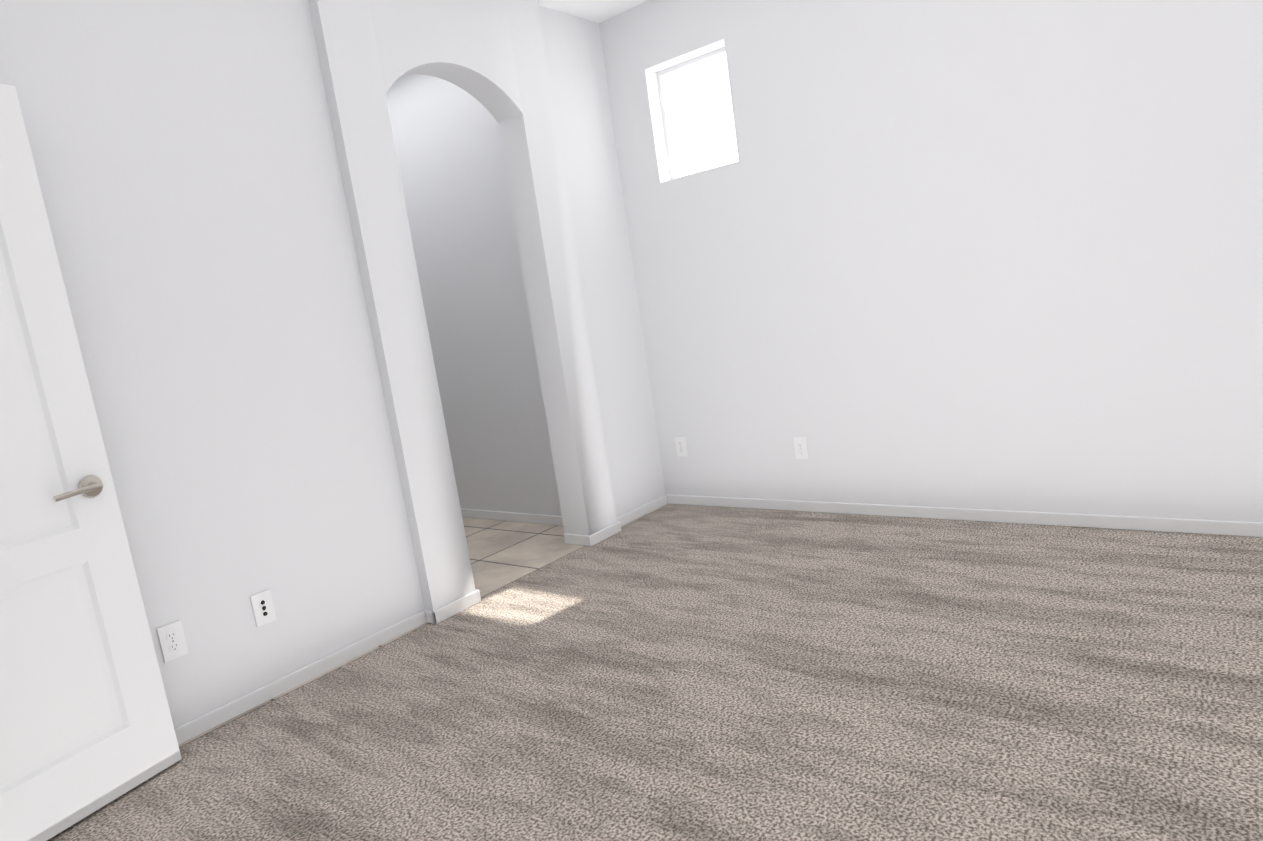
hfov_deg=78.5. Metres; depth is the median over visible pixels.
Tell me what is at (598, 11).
ceiling
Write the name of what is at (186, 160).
wall
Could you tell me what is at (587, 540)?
baseboard
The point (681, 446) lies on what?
electrical outlet
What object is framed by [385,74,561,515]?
wall
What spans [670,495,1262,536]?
baseboard
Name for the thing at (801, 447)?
electrical outlet
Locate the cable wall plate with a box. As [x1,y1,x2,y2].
[250,589,276,626]
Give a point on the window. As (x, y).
(700, 114)
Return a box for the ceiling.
[538,0,648,22]
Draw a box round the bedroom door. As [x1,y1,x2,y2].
[0,84,181,840]
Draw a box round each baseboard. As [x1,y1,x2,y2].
[174,589,480,744]
[461,508,563,525]
[582,494,669,545]
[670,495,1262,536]
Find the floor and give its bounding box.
[178,504,668,746]
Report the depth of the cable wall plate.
2.82 m
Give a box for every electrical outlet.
[156,620,187,662]
[675,437,687,455]
[793,437,808,458]
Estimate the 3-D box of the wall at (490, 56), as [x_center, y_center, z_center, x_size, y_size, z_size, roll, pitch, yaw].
[-0.732,-0.628,3.690,0.180,2.820,1.272,-2,11,39]
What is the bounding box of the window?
[657,47,738,179]
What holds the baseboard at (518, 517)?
attached to the wall at (450, 156)
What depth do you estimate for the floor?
4.21 m
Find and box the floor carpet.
[47,504,1262,840]
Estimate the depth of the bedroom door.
2.20 m
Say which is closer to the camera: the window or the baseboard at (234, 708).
the baseboard at (234, 708)
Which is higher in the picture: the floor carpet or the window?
the window
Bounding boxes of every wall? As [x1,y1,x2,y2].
[0,0,665,728]
[308,0,616,610]
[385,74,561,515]
[599,0,1262,521]
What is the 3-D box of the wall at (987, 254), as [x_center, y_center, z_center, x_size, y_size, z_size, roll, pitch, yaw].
[2.061,-0.940,3.032,5.370,2.820,0.150,-2,11,39]
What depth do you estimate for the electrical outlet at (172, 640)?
2.58 m

